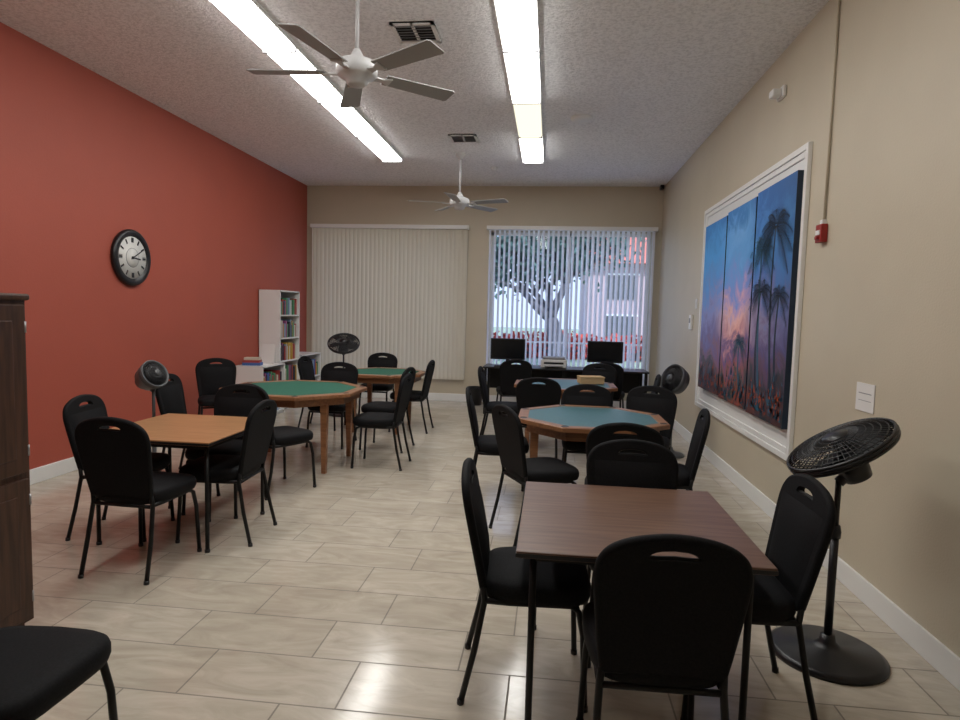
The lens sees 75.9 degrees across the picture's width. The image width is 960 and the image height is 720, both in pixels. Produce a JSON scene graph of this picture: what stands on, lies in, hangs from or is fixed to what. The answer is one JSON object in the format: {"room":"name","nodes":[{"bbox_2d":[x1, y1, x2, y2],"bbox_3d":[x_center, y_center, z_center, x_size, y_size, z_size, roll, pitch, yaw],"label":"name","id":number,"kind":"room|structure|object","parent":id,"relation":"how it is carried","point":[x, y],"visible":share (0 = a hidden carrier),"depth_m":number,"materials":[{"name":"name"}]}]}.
{"room":"games hall","nodes":[
{"label":"games hall","id":0,"kind":"room"},
{"bbox_2d":[0,22,306,468],"bbox_3d":[-3.942,-0.755,4.502,0.200,3.720,13.140,2,4,6],"label":"wall","id":1,"kind":"structure","parent":0,"point":[86,159],"depth_m":6.19,"materials":[{"name":"paint"}]},
{"bbox_2d":[30,457,77,484],"bbox_3d":[-3.881,1.038,4.625,0.016,0.130,13.140,2,4,6],"label":"baseboard","id":2,"kind":"structure","parent":1,"relation":"attached to","point":[58,468],"depth_m":5.44,"materials":[{"name":"white"}]},
{"bbox_2d":[110,229,150,285],"bbox_3d":[-3.598,-1.057,6.358,0.049,0.580,0.580,2,4,6],"label":"wall clock","id":3,"kind":"object","parent":1,"relation":"attached to","point":[130,256],"visible":1,"depth_m":6.32,"materials":[{"name":"black plastic"}]},
{"bbox_2d":[0,0,828,186],"bbox_3d":[-0.743,-2.575,4.005,6.540,0.150,13.540,2,4,6],"label":"ceiling","id":4,"kind":"structure","parent":0,"point":[655,79],"depth_m":5.67,"materials":[{"name":"grey paint"}]},
{"bbox_2d":[210,0,319,69],"bbox_3d":[-1.652,-2.554,4.834,0.352,0.064,1.218,2,4,6],"label":"fluorescent ceiling light","id":5,"kind":"object","parent":4,"relation":"attached to","point":[255,22],"depth_m":4.75,"materials":[{"name":"white plastic"}]},
{"bbox_2d":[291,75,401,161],"bbox_3d":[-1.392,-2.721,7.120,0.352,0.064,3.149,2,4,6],"label":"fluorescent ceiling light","id":6,"kind":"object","parent":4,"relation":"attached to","point":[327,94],"depth_m":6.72,"materials":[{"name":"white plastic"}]},
{"bbox_2d":[246,0,453,107],"bbox_3d":[-0.845,-2.153,4.025,1.356,0.700,1.393,2,4,6],"label":"ceiling fan","id":7,"kind":"object","parent":4,"relation":"hanging from","point":[357,70],"depth_m":3.97,"materials":[{"name":"white metal"}]},
{"bbox_2d":[389,21,440,43],"bbox_3d":[-0.497,-2.539,4.776,0.340,0.024,0.330,2,4,6],"label":"ceiling vent","id":8,"kind":"object","parent":4,"relation":"in","point":[409,32],"visible":0.97,"depth_m":4.74,"materials":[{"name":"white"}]},
{"bbox_2d":[407,152,507,211],"bbox_3d":[-0.284,-2.438,8.387,1.387,0.760,1.333,2,4,6],"label":"ceiling fan","id":9,"kind":"object","parent":4,"relation":"hanging from","point":[459,202],"depth_m":8.37,"materials":[{"name":"white metal"}]},
{"bbox_2d":[448,134,478,142],"bbox_3d":[-0.201,-2.748,7.634,0.340,0.024,0.320,2,4,6],"label":"ceiling vent","id":10,"kind":"object","parent":4,"relation":"in","point":[455,138],"visible":1,"depth_m":7.60,"materials":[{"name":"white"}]},
{"bbox_2d":[494,0,543,163],"bbox_3d":[0.328,-2.512,4.957,0.296,0.064,7.326,2,4,6],"label":"fluorescent ceiling light","id":11,"kind":"object","parent":4,"relation":"attached to","point":[517,20],"visible":1,"depth_m":5.29,"materials":[{"name":"white plastic"}]},
{"bbox_2d":[571,114,592,123],"bbox_3d":[1.116,-2.636,6.745,0.240,0.045,0.240,2,4,6],"label":"smoke detector","id":12,"kind":"object","parent":4,"relation":"attached to","point":[579,118],"visible":1,"depth_m":6.68,"materials":[{"name":"white plastic"}]},
{"bbox_2d":[306,186,663,400],"bbox_3d":[-0.039,-1.127,10.760,6.540,3.720,0.200,2,4,6],"label":"wall","id":13,"kind":"structure","parent":0,"point":[526,205],"depth_m":10.59,"materials":[{"name":"beige paint"}]},
{"bbox_2d":[310,224,468,379],"bbox_3d":[-1.613,-1.020,10.762,2.800,2.655,0.138,2,4,6],"label":"vertical blinds","id":14,"kind":"object","parent":13,"relation":"attached to","point":[400,290],"visible":0.79,"depth_m":10.74,"materials":[{"name":"white"}]},
{"bbox_2d":[361,391,625,407],"bbox_3d":[-0.098,0.670,10.789,6.108,0.130,0.016,2,4,6],"label":"baseboard","id":15,"kind":"structure","parent":13,"relation":"attached to","point":[431,396],"depth_m":10.83,"materials":[{"name":"white wood"}]},
{"bbox_2d":[488,233,650,369],"bbox_3d":[1.507,-0.887,10.572,2.690,2.550,0.158,2,4,6],"label":"window","id":16,"kind":"structure","parent":13,"relation":"in","point":[497,234],"depth_m":10.62,"materials":[{"name":"white"}]},
{"bbox_2d":[486,225,658,385],"bbox_3d":[1.496,-0.913,10.415,2.840,2.655,0.138,2,4,6],"label":"vertical blinds","id":17,"kind":"object","parent":16,"relation":"attached to","point":[519,229],"visible":0.69,"depth_m":10.36,"materials":[{"name":"white"}]},
{"bbox_2d":[25,397,959,719],"bbox_3d":[-0.843,1.258,4.295,6.540,0.100,13.540,2,4,6],"label":"floor","id":18,"kind":"structure","parent":0,"point":[361,598],"depth_m":3.21,"materials":[{"name":"tile"}]},
{"bbox_2d":[0,293,33,627],"bbox_3d":[-2.414,0.518,2.355,0.619,1.585,1.087,2,4,6],"label":"storage cabinet","id":19,"kind":"object","parent":18,"relation":"on","point":[16,572],"visible":1,"depth_m":2.75,"materials":[{"name":"brown wood"}]},
{"bbox_2d":[0,625,117,719],"bbox_3d":[-1.443,0.913,1.810,0.539,0.934,0.456,2,4,6],"label":"banquet chair","id":20,"kind":"object","parent":18,"relation":"on","point":[40,666],"visible":1,"depth_m":1.81,"materials":[{"name":"black fabric"}]},
{"bbox_2d":[62,394,174,541],"bbox_3d":[-2.448,0.706,4.199,0.539,0.934,0.456,1,4,-2],"label":"banquet chair","id":21,"kind":"object","parent":18,"relation":"on","point":[73,414],"visible":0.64,"depth_m":4.07,"materials":[{"name":"black fabric"}]},
{"bbox_2d":[74,417,201,584],"bbox_3d":[-2.007,0.759,3.652,0.456,0.934,0.539,2,4,9],"label":"banquet chair","id":22,"kind":"object","parent":18,"relation":"on","point":[116,464],"visible":1,"depth_m":3.44,"materials":[{"name":"black fabric"}]},
{"bbox_2d":[134,360,168,451],"bbox_3d":[-2.736,0.546,5.145,0.317,1.092,0.300,2,4,6],"label":"pedestal fan","id":23,"kind":"object","parent":18,"relation":"on","point":[151,375],"visible":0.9,"depth_m":5.08,"materials":[{"name":"grey plastic"}]},
{"bbox_2d":[155,373,186,468],"bbox_3d":[-2.600,0.596,5.603,0.539,0.934,0.456,2,4,1],"label":"banquet chair","id":24,"kind":"object","parent":18,"relation":"on","point":[170,397],"visible":0.34,"depth_m":5.57,"materials":[{"name":"black fabric"}]},
{"bbox_2d":[96,413,264,552],"bbox_3d":[-2.038,0.817,4.273,0.864,0.720,0.914,2,4,6],"label":"table","id":25,"kind":"object","parent":18,"relation":"on","point":[170,430],"visible":0.66,"depth_m":4.07,"materials":[{"name":"brown wood"}]},
{"bbox_2d":[195,358,235,414],"bbox_3d":[-3.079,0.460,7.232,0.456,0.934,0.539,-1,5,-28],"label":"banquet chair","id":26,"kind":"object","parent":18,"relation":"on","point":[209,377],"visible":0.75,"depth_m":7.35,"materials":[{"name":"black fabric"}]},
{"bbox_2d":[181,384,265,518],"bbox_3d":[-1.960,0.676,4.756,0.456,0.934,0.539,2,4,6],"label":"banquet chair","id":27,"kind":"object","parent":18,"relation":"on","point":[227,402],"visible":0.56,"depth_m":4.92,"materials":[{"name":"black fabric"}]},
{"bbox_2d":[175,399,276,546],"bbox_3d":[-1.710,0.726,4.186,0.539,0.934,0.456,2,4,4],"label":"banquet chair","id":28,"kind":"object","parent":18,"relation":"on","point":[259,425],"visible":0.95,"depth_m":4.05,"materials":[{"name":"black fabric"}]},
{"bbox_2d":[235,362,284,413],"bbox_3d":[-3.165,0.429,8.869,0.420,0.740,0.720,2,4,6],"label":"bookcase","id":29,"kind":"object","parent":18,"relation":"on","point":[244,373],"visible":0.16,"depth_m":8.50,"materials":[{"name":"white wood"}]},
{"bbox_2d":[242,357,262,365],"bbox_3d":[-3.203,0.017,8.661,0.240,0.110,0.160,1,4,-5],"label":"board games","id":30,"kind":"object","parent":29,"relation":"on","point":[250,361],"visible":1,"depth_m":8.59,"materials":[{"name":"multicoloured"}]},
{"bbox_2d":[260,344,275,363],"bbox_3d":[-3.102,-0.089,8.987,0.220,0.278,0.088,2,4,6],"label":"sign","id":31,"kind":"object","parent":29,"relation":"on","point":[267,351],"visible":0.86,"depth_m":8.97,"materials":[{"name":"white paper"}]},
{"bbox_2d":[263,369,281,409],"bbox_3d":[-3.156,0.449,8.850,0.356,0.582,0.622,2,4,6],"label":"books","id":32,"kind":"object","parent":29,"relation":"in","point":[268,375],"visible":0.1,"depth_m":8.89,"materials":[{"name":"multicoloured paper"}]},
{"bbox_2d":[235,383,315,500],"bbox_3d":[-1.742,0.645,5.253,0.456,0.934,0.539,5,5,35],"label":"banquet chair","id":33,"kind":"object","parent":18,"relation":"on","point":[282,436],"visible":0.4,"depth_m":5.17,"materials":[{"name":"black fabric"}]},
{"bbox_2d":[259,289,299,408],"bbox_3d":[-3.112,-0.164,9.566,0.330,1.820,0.720,2,4,6],"label":"bookcase","id":34,"kind":"object","parent":18,"relation":"on","point":[270,316],"visible":0.52,"depth_m":9.19,"materials":[{"name":"white wood"}]},
{"bbox_2d":[281,298,296,379],"bbox_3d":[-3.109,-0.141,9.559,0.280,1.653,0.643,2,4,6],"label":"books","id":35,"kind":"object","parent":34,"relation":"in","point":[288,306],"visible":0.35,"depth_m":9.57,"materials":[{"name":"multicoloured paper"}]},
{"bbox_2d":[219,380,366,473],"bbox_3d":[-1.867,0.653,6.214,1.320,0.762,1.320,2,4,6],"label":"table","id":36,"kind":"object","parent":18,"relation":"on","point":[286,393],"visible":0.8,"depth_m":5.89,"materials":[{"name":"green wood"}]},
{"bbox_2d":[299,352,320,380],"bbox_3d":[-3.021,0.287,10.391,0.360,0.800,0.830,2,4,6],"label":"bookcase","id":37,"kind":"object","parent":18,"relation":"on","point":[312,355],"visible":0.22,"depth_m":10.74,"materials":[{"name":"white wood"}]},
{"bbox_2d":[304,359,317,379],"bbox_3d":[-3.016,0.308,10.378,0.304,0.639,0.742,2,4,6],"label":"books","id":38,"kind":"object","parent":37,"relation":"in","point":[315,363],"visible":0.04,"depth_m":10.61,"materials":[{"name":"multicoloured paper"}]},
{"bbox_2d":[297,356,345,430],"bbox_3d":[-2.075,0.421,8.088,0.539,0.934,0.456,2,4,6],"label":"banquet chair","id":39,"kind":"object","parent":18,"relation":"on","point":[305,368],"visible":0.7,"depth_m":8.01,"materials":[{"name":"black fabric"}]},
{"bbox_2d":[305,362,357,448],"bbox_3d":[-1.703,0.506,7.096,0.456,0.934,0.539,2,4,6],"label":"banquet chair","id":40,"kind":"object","parent":18,"relation":"on","point":[349,374],"visible":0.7,"depth_m":7.26,"materials":[{"name":"black fabric"}]},
{"bbox_2d":[327,333,359,416],"bbox_3d":[-2.015,0.210,9.075,0.464,1.206,0.440,2,4,6],"label":"pedestal fan","id":41,"kind":"object","parent":18,"relation":"on","point":[344,344],"visible":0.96,"depth_m":9.00,"materials":[{"name":"black plastic"}]},
{"bbox_2d":[358,352,397,414],"bbox_3d":[-1.483,0.372,8.938,0.456,0.934,0.539,2,4,6],"label":"banquet chair","id":42,"kind":"object","parent":18,"relation":"on","point":[390,361],"visible":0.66,"depth_m":9.10,"materials":[{"name":"black fabric"}]},
{"bbox_2d":[350,374,412,470],"bbox_3d":[-0.979,0.594,6.189,0.539,0.934,0.456,2,4,6],"label":"banquet chair","id":43,"kind":"object","parent":18,"relation":"on","point":[377,420],"visible":1,"depth_m":6.03,"materials":[{"name":"black fabric"}]},
{"bbox_2d":[359,367,415,452],"bbox_3d":[-1.041,0.533,6.965,0.539,0.934,0.456,2,4,12],"label":"banquet chair","id":44,"kind":"object","parent":18,"relation":"on","point":[374,406],"visible":0.67,"depth_m":6.83,"materials":[{"name":"black fabric"}]},
{"bbox_2d":[352,367,425,434],"bbox_3d":[-1.279,0.526,8.106,1.080,0.762,1.080,2,4,6],"label":"table","id":45,"kind":"object","parent":18,"relation":"on","point":[373,375],"visible":0.56,"depth_m":7.80,"materials":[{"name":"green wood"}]},
{"bbox_2d":[388,360,434,433],"bbox_3d":[-0.886,0.455,8.056,0.539,0.934,0.456,2,4,6],"label":"banquet chair","id":46,"kind":"object","parent":18,"relation":"on","point":[416,395],"visible":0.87,"depth_m":7.88,"materials":[{"name":"black fabric"}]},
{"bbox_2d":[467,386,481,405],"bbox_3d":[-0.084,0.608,10.448,0.290,0.305,0.290,2,4,6],"label":"waste bin","id":47,"kind":"object","parent":18,"relation":"on","point":[475,390],"visible":0.53,"depth_m":10.34,"materials":[{"name":"black plastic"}]},
{"bbox_2d":[465,387,528,491],"bbox_3d":[0.138,0.700,5.177,0.539,0.934,0.456,2,4,1],"label":"banquet chair","id":48,"kind":"object","parent":18,"relation":"on","point":[483,444],"visible":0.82,"depth_m":4.99,"materials":[{"name":"black fabric"}]},
{"bbox_2d":[478,366,517,435],"bbox_3d":[0.242,0.546,7.237,0.539,0.934,0.456,2,4,6],"label":"banquet chair","id":49,"kind":"object","parent":18,"relation":"on","point":[488,406],"visible":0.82,"depth_m":7.08,"materials":[{"name":"black fabric"}]},
{"bbox_2d":[496,359,531,400],"bbox_3d":[0.468,0.436,8.766,0.456,0.934,0.539,1,4,-5],"label":"banquet chair","id":50,"kind":"object","parent":18,"relation":"on","point":[509,372],"visible":0.72,"depth_m":8.52,"materials":[{"name":"black fabric"}]},
{"bbox_2d":[457,458,590,712],"bbox_3d":[0.186,0.896,2.604,0.539,0.934,0.456,2,4,3],"label":"banquet chair","id":51,"kind":"object","parent":18,"relation":"on","point":[503,577],"visible":0.96,"depth_m":2.43,"materials":[{"name":"black fabric"}]},
{"bbox_2d":[488,404,578,545],"bbox_3d":[0.389,0.770,4.330,0.539,0.934,0.456,0,5,-22],"label":"banquet chair","id":52,"kind":"object","parent":18,"relation":"on","point":[508,429],"visible":0.94,"depth_m":4.20,"materials":[{"name":"black fabric"}]},
{"bbox_2d":[516,377,560,458],"bbox_3d":[0.603,0.618,6.412,0.456,0.934,0.539,2,4,6],"label":"banquet chair","id":53,"kind":"object","parent":18,"relation":"on","point":[528,395],"visible":0.59,"depth_m":6.15,"materials":[{"name":"black fabric"}]},
{"bbox_2d":[483,363,648,413],"bbox_3d":[1.308,0.489,9.624,2.500,0.740,0.600,2,4,6],"label":"computer desk","id":54,"kind":"object","parent":18,"relation":"on","point":[632,377],"visible":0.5,"depth_m":9.76,"materials":[{"name":"black wood"}]},
{"bbox_2d":[490,338,524,360],"bbox_3d":[0.436,-0.123,9.649,0.540,0.430,0.240,2,4,4],"label":"computer monitor","id":55,"kind":"object","parent":54,"relation":"on","point":[501,348],"visible":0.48,"depth_m":9.63,"materials":[{"name":"black plastic"}]},
{"bbox_2d":[541,356,566,368],"bbox_3d":[1.146,0.034,9.564,0.400,0.165,0.430,2,4,6],"label":"printer","id":56,"kind":"object","parent":54,"relation":"on","point":[546,361],"visible":1,"depth_m":9.45,"materials":[{"name":"grey plastic"}]},
{"bbox_2d":[587,341,622,362],"bbox_3d":[1.926,-0.072,9.483,0.540,0.430,0.240,2,4,9],"label":"computer monitor","id":57,"kind":"object","parent":54,"relation":"on","point":[597,351],"visible":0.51,"depth_m":9.46,"materials":[{"name":"black plastic"}]},
{"bbox_2d":[514,378,617,442],"bbox_3d":[0.982,0.653,7.201,1.160,0.762,1.160,2,4,6],"label":"table","id":58,"kind":"object","parent":18,"relation":"on","point":[564,383],"visible":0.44,"depth_m":7.11,"materials":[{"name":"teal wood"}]},
{"bbox_2d":[577,375,604,383],"bbox_3d":[1.302,0.233,7.235,0.290,0.085,0.190,1,4,-5],"label":"storage box","id":59,"kind":"object","parent":58,"relation":"on","point":[582,379],"visible":0.99,"depth_m":7.15,"materials":[{"name":"brown cardboard"}]},
{"bbox_2d":[562,384,611,461],"bbox_3d":[0.940,0.704,5.396,0.456,0.934,0.539,2,4,6],"label":"banquet chair","id":60,"kind":"object","parent":18,"relation":"on","point":[572,395],"visible":0.47,"depth_m":5.58,"materials":[{"name":"black fabric"}]},
{"bbox_2d":[519,404,669,457],"bbox_3d":[0.873,0.823,4.925,1.140,0.762,1.140,2,4,6],"label":"table","id":61,"kind":"object","parent":18,"relation":"on","point":[562,422],"visible":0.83,"depth_m":4.73,"materials":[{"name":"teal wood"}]},
{"bbox_2d":[582,363,616,406],"bbox_3d":[1.503,0.524,7.962,0.456,0.934,0.539,3,5,18],"label":"banquet chair","id":62,"kind":"object","parent":18,"relation":"on","point":[610,373],"visible":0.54,"depth_m":8.12,"materials":[{"name":"black fabric"}]},
{"bbox_2d":[596,362,624,407],"bbox_3d":[1.792,0.482,8.618,0.456,0.934,0.539,3,5,18],"label":"banquet chair","id":63,"kind":"object","parent":18,"relation":"on","point":[619,395],"visible":0.34,"depth_m":8.36,"materials":[{"name":"black fabric"}]},
{"bbox_2d":[584,422,664,567],"bbox_3d":[0.888,0.816,3.901,0.456,0.934,0.539,2,4,9],"label":"banquet chair","id":64,"kind":"object","parent":18,"relation":"on","point":[599,434],"visible":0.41,"depth_m":3.62,"materials":[{"name":"black fabric"}]},
{"bbox_2d":[582,439,678,667],"bbox_3d":[0.728,0.887,2.911,0.456,0.934,0.539,2,4,8],"label":"banquet chair","id":65,"kind":"object","parent":18,"relation":"on","point":[658,468],"visible":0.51,"depth_m":3.09,"materials":[{"name":"black fabric"}]},
{"bbox_2d":[515,481,778,719],"bbox_3d":[0.607,1.013,2.598,0.884,0.720,0.924,2,4,6],"label":"table","id":66,"kind":"object","parent":18,"relation":"on","point":[560,522],"visible":0.77,"depth_m":2.46,"materials":[{"name":"brown wood"}]},
{"bbox_2d":[626,386,676,450],"bbox_3d":[1.451,0.715,5.427,0.456,0.934,0.539,4,5,26],"label":"banquet chair","id":67,"kind":"object","parent":18,"relation":"on","point":[664,403],"visible":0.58,"depth_m":5.56,"materials":[{"name":"black fabric"}]},
{"bbox_2d":[651,374,660,393],"bbox_3d":[1.713,0.614,6.858,0.539,0.934,0.456,2,4,12],"label":"banquet chair","id":68,"kind":"object","parent":18,"relation":"on","point":[657,381],"visible":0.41,"depth_m":6.66,"materials":[{"name":"black fabric"}]},
{"bbox_2d":[576,534,753,719],"bbox_3d":[0.574,0.948,2.049,0.456,0.934,0.539,2,4,5],"label":"banquet chair","id":69,"kind":"object","parent":18,"relation":"on","point":[659,624],"visible":1,"depth_m":1.82,"materials":[{"name":"black fabric"}]},
{"bbox_2d":[660,364,689,458],"bbox_3d":[2.168,0.564,6.943,0.327,1.040,0.340,2,4,6],"label":"pedestal fan","id":70,"kind":"object","parent":18,"relation":"on","point":[675,378],"visible":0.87,"depth_m":6.86,"materials":[{"name":"grey plastic"}]},
{"bbox_2d":[677,408,709,490],"bbox_3d":[1.305,0.793,4.344,0.539,0.934,0.456,3,4,13],"label":"banquet chair","id":71,"kind":"object","parent":18,"relation":"on","point":[686,475],"visible":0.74,"depth_m":4.14,"materials":[{"name":"black fabric"}]},
{"bbox_2d":[680,474,835,719],"bbox_3d":[1.061,0.926,2.510,0.539,0.934,0.456,2,4,5],"label":"banquet chair","id":72,"kind":"object","parent":18,"relation":"on","point":[803,524],"visible":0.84,"depth_m":2.35,"materials":[{"name":"black fabric"}]},
{"bbox_2d":[771,417,900,686],"bbox_3d":[1.637,0.818,2.840,0.500,1.125,0.500,2,4,6],"label":"pedestal fan","id":73,"kind":"object","parent":18,"relation":"on","point":[833,656],"visible":0.99,"depth_m":2.78,"materials":[{"name":"black plastic"}]},
{"bbox_2d":[655,0,959,657],"bbox_3d":[2.355,-0.537,3.799,0.200,3.720,13.140,2,4,6],"label":"wall","id":74,"kind":"structure","parent":0,"point":[881,304],"depth_m":3.47,"materials":[{"name":"beige paint"}]},
{"bbox_2d":[688,315,692,328],"bbox_3d":[2.687,-0.483,7.842,0.034,0.180,0.120,2,4,6],"label":"thermostat","id":75,"kind":"object","parent":74,"relation":"attached to","point":[690,326],"visible":1,"depth_m":7.79,"materials":[{"name":"white plastic"}]},
{"bbox_2d":[698,170,803,428],"bbox_3d":[2.443,-0.521,5.803,0.054,1.890,2.630,2,4,6],"label":"painting","id":76,"kind":"object","parent":74,"relation":"attached to","point":[752,252],"visible":1,"depth_m":5.27,"materials":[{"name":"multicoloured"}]},
{"bbox_2d":[694,141,812,460],"bbox_3d":[2.470,-0.501,5.883,0.032,2.300,2.950,2,4,6],"label":"trim","id":77,"kind":"structure","parent":74,"relation":"attached to","point":[774,439],"depth_m":5.00,"materials":[{"name":"white wood"}]},
{"bbox_2d":[769,85,786,101],"bbox_3d":[2.387,-2.143,4.940,0.100,0.090,0.140,2,4,6],"label":"emergency light","id":78,"kind":"object","parent":74,"relation":"attached to","point":[779,94],"visible":1,"depth_m":4.90,"materials":[{"name":"white plastic"}]},
{"bbox_2d":[673,420,959,690],"bbox_3d":[2.201,1.248,3.947,0.016,0.130,13.140,2,4,6],"label":"baseboard","id":79,"kind":"structure","parent":74,"relation":"attached to","point":[946,662],"depth_m":3.25,"materials":[{"name":"white"}]},
{"bbox_2d":[814,0,839,242],"bbox_3d":[2.288,-1.600,4.043,0.060,1.639,0.090,2,4,6],"label":"alarm pull station","id":80,"kind":"object","parent":74,"relation":"attached to","point":[821,232],"visible":1,"depth_m":4.05,"materials":[{"name":"red plastic"}]},
{"bbox_2d":[855,382,875,413],"bbox_3d":[2.191,0.214,3.499,0.007,0.160,0.200,2,4,6],"label":"notice","id":81,"kind":"object","parent":74,"relation":"attached to","point":[865,393],"visible":1,"depth_m":3.49,"materials":[{"name":"white paper"}]},
{"label":"outside","id":82,"kind":"structure","parent":0,"visible":0},
{"bbox_2d":[493,327,640,368],"bbox_3d":[5.089,-1.530,45.142,80.000,0.100,69.160,2,4,6],"label":"ground","id":83,"kind":"structure","parent":82,"point":[499,328],"depth_m":24.03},
{"bbox_2d":[493,330,641,361],"bbox_3d":[4.223,-0.488,24.210,15.194,1.364,2.325,2,4,6],"label":"hedge","id":84,"kind":"object","parent":83,"relation":"on","point":[494,333],"visible":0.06,"depth_m":24.08,"materials":[{"name":"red plant"}]},
{"bbox_2d":[493,341,641,367],"bbox_3d":[1.725,0.042,15.478,12.000,1.010,0.040,2,4,6],"label":"railing","id":85,"kind":"object","parent":83,"relation":"on","point":[527,341],"visible":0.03,"depth_m":15.40,"materials":[{"name":"white metal"}]},
{"bbox_2d":[494,236,646,355],"bbox_3d":[1.741,-2.550,20.068,7.389,5.604,5.726,2,4,3],"label":"shade tree","id":86,"kind":"object","parent":83,"relation":"on","point":[497,237],"visible":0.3,"depth_m":19.41,"materials":[{"name":"green plant"}]},
{"bbox_2d":[579,237,646,343],"bbox_3d":[13.289,-4.474,36.505,15.200,7.600,9.200,2,4,6],"label":"neighbouring building","id":87,"kind":"structure","parent":83,"relation":"on","point":[609,265],"depth_m":33.24,"materials":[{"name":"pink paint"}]}
]}

